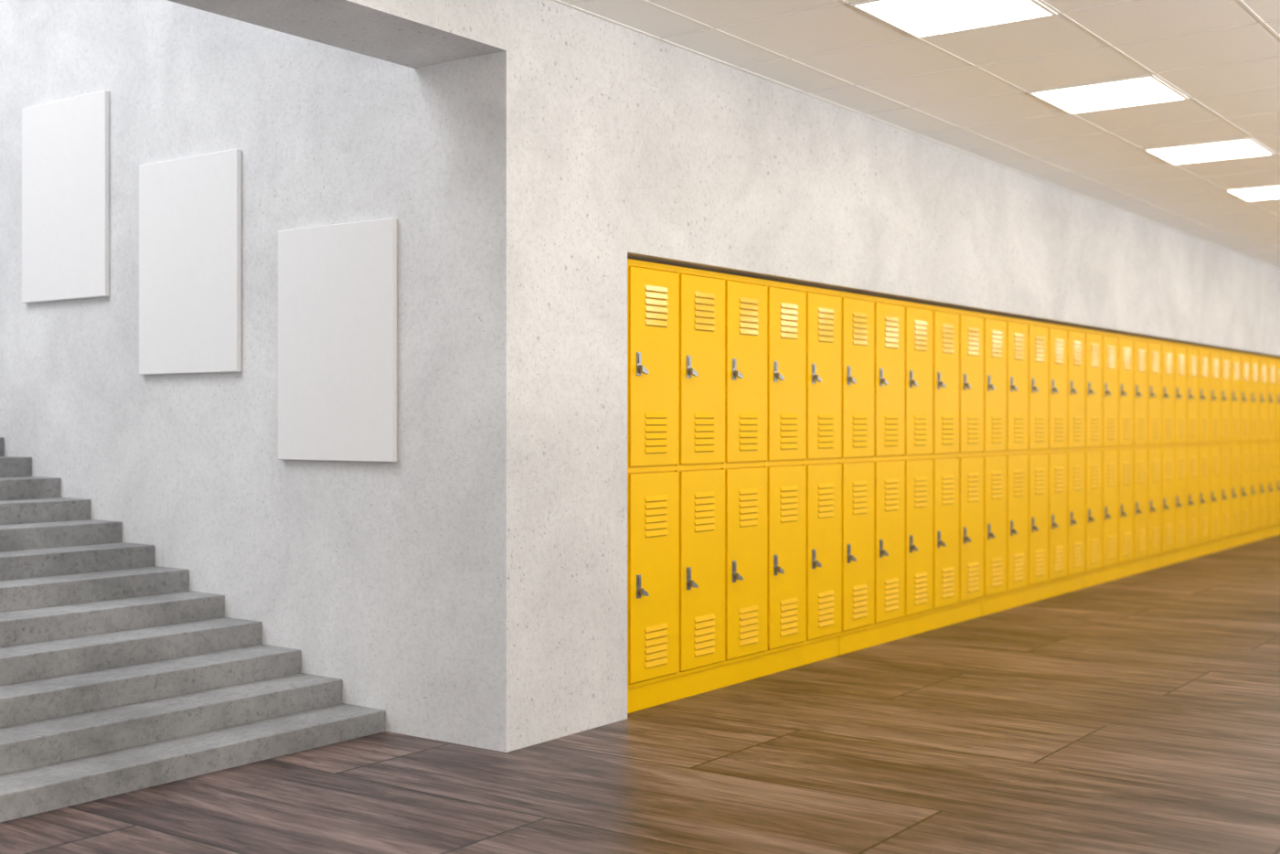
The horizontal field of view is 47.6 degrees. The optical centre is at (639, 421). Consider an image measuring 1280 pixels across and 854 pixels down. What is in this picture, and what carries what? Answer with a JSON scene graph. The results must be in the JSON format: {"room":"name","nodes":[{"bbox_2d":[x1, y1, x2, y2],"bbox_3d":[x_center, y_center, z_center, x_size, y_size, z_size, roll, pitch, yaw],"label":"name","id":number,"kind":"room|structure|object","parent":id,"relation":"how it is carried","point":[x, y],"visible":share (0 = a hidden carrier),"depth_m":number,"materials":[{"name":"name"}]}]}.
{"room":"school corridor","nodes":[
{"label":"school corridor","id":0,"kind":"room"},
{"bbox_2d":[0,0,414,735],"bbox_3d":[-3.031,-1.560,7.563,5.894,5.520,0.738,0,0,36],"label":"wall","id":1,"kind":"structure","parent":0,"point":[320,554],"depth_m":6.16,"materials":[{"name":"white paint"}]},
{"bbox_2d":[21,90,109,303],"bbox_3d":[-2.724,-1.049,6.868,0.682,0.946,0.025,0,0,36],"label":"canvas","id":2,"kind":"object","parent":1,"relation":"attached to","point":[66,143],"visible":1,"depth_m":6.84},
{"bbox_2d":[138,149,241,374],"bbox_3d":[-1.966,-0.679,6.318,0.682,0.938,0.025,0,0,36],"label":"canvas","id":3,"kind":"object","parent":1,"relation":"attached to","point":[190,208],"visible":1,"depth_m":6.29},
{"bbox_2d":[277,217,396,461],"bbox_3d":[-1.211,-0.313,5.771,0.666,0.938,0.025,0,0,36],"label":"canvas","id":4,"kind":"object","parent":1,"relation":"attached to","point":[337,282],"visible":1,"depth_m":5.74},
{"bbox_2d":[0,534,1279,853],"bbox_3d":[3.660,1.260,11.797,12.240,0.120,35.880,0,0,36],"label":"floor","id":5,"kind":"structure","parent":0,"point":[1138,713],"depth_m":5.01,"materials":[{"name":"brown wood"}]},
{"bbox_2d":[0,437,384,821],"bbox_3d":[-4.828,0.450,5.213,5.739,1.500,5.172,0,0,36],"label":"concrete staircase","id":6,"kind":"structure","parent":5,"relation":"on","point":[117,677],"depth_m":5.47,"materials":[{"name":"grey concrete"}]},
{"bbox_2d":[627,258,841,713],"bbox_3d":[0.331,0.266,6.805,0.468,1.867,1.841,0,0,36],"label":"lockers","id":7,"kind":"object","parent":5,"relation":"on","point":[734,381],"visible":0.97,"depth_m":6.55,"materials":[{"name":"metal"}]},
{"bbox_2d":[838,291,983,655],"bbox_3d":[1.412,0.266,8.297,0.468,1.867,1.841,0,0,36],"label":"lockers","id":8,"kind":"object","parent":5,"relation":"on","point":[912,373],"visible":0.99,"depth_m":8.05,"materials":[{"name":"metal"}]},
{"bbox_2d":[981,312,1085,616],"bbox_3d":[2.494,0.266,9.790,0.468,1.867,1.841,0,0,36],"label":"lockers","id":9,"kind":"object","parent":5,"relation":"on","point":[1034,453],"visible":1,"depth_m":9.55,"materials":[{"name":"metal"}]},
{"bbox_2d":[1082,328,1161,587],"bbox_3d":[3.576,0.266,11.282,0.468,1.867,1.841,0,0,36],"label":"lockers","id":10,"kind":"object","parent":5,"relation":"on","point":[1123,450],"visible":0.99,"depth_m":11.06,"materials":[{"name":"metal"}]},
{"bbox_2d":[1159,340,1220,567],"bbox_3d":[4.657,0.266,12.774,0.468,1.867,1.841,0,0,36],"label":"lockers","id":11,"kind":"object","parent":5,"relation":"on","point":[1190,374],"visible":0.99,"depth_m":12.58,"materials":[{"name":"metal"}]},
{"bbox_2d":[1218,349,1268,551],"bbox_3d":[5.739,0.266,14.267,0.468,1.867,1.841,0,0,36],"label":"lockers","id":12,"kind":"object","parent":5,"relation":"on","point":[1243,443],"visible":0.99,"depth_m":14.06,"materials":[{"name":"metal"}]},
{"bbox_2d":[1266,356,1279,538],"bbox_3d":[6.821,0.266,15.759,0.468,1.867,1.841,0,0,36],"label":"lockers","id":13,"kind":"object","parent":5,"relation":"on","point":[1273,529],"visible":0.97,"depth_m":15.11,"materials":[{"name":"metal"}]},
{"bbox_2d":[414,0,1279,752],"bbox_3d":[6.690,-1.560,15.761,0.706,5.520,25.424,0,0,36],"label":"wall","id":14,"kind":"structure","parent":0,"point":[576,150],"depth_m":5.65,"materials":[{"name":"white paint"}]},
{"bbox_2d":[167,0,506,68],"bbox_3d":[-2.192,-2.833,3.303,0.466,2.974,5.176,0,0,36],"label":"header beam","id":15,"kind":"structure","parent":14,"relation":"attached to","point":[414,34],"depth_m":5.01,"materials":[{"name":"white paint"}]},
{"bbox_2d":[559,0,1279,267],"bbox_3d":[6.235,-1.650,9.931,5.400,0.120,35.400,0,0,36],"label":"ceiling","id":16,"kind":"structure","parent":0,"point":[840,26],"depth_m":6.72,"materials":[{"name":"tile"}]},
{"bbox_2d":[550,0,1279,269],"bbox_3d":[6.235,-1.589,9.931,5.400,0.005,35.400,0,0,36],"label":"grid","id":17,"kind":"object","parent":16,"relation":"attached to","point":[844,2],"visible":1,"depth_m":6.91,"materials":[{"name":"white paint"}]},
{"bbox_2d":[849,0,1057,38],"bbox_3d":[1.211,-1.585,5.580,0.593,0.010,0.593,0,0,36],"label":"ceiling light panel","id":18,"kind":"object","parent":16,"relation":"in","point":[916,18],"depth_m":5.63,"materials":[{"name":"white plastic"}]},
{"bbox_2d":[1027,74,1188,114],"bbox_3d":[2.280,-1.585,7.055,0.593,0.010,0.593,0,0,36],"label":"ceiling light panel","id":19,"kind":"object","parent":16,"relation":"in","point":[1143,90],"depth_m":7.03,"materials":[{"name":"white plastic"}]},
{"bbox_2d":[1142,138,1275,165],"bbox_3d":[3.349,-1.585,8.530,0.593,0.010,0.593,0,0,36],"label":"ceiling light panel","id":20,"kind":"object","parent":16,"relation":"in","point":[1245,147],"depth_m":8.50,"materials":[{"name":"white plastic"}]},
{"bbox_2d":[1224,184,1279,201],"bbox_3d":[4.418,-1.585,10.005,0.593,0.010,0.593,0,0,36],"label":"ceiling light panel","id":21,"kind":"object","parent":16,"relation":"in","point":[1268,192],"depth_m":10.06,"materials":[{"name":"white plastic"}]}
]}

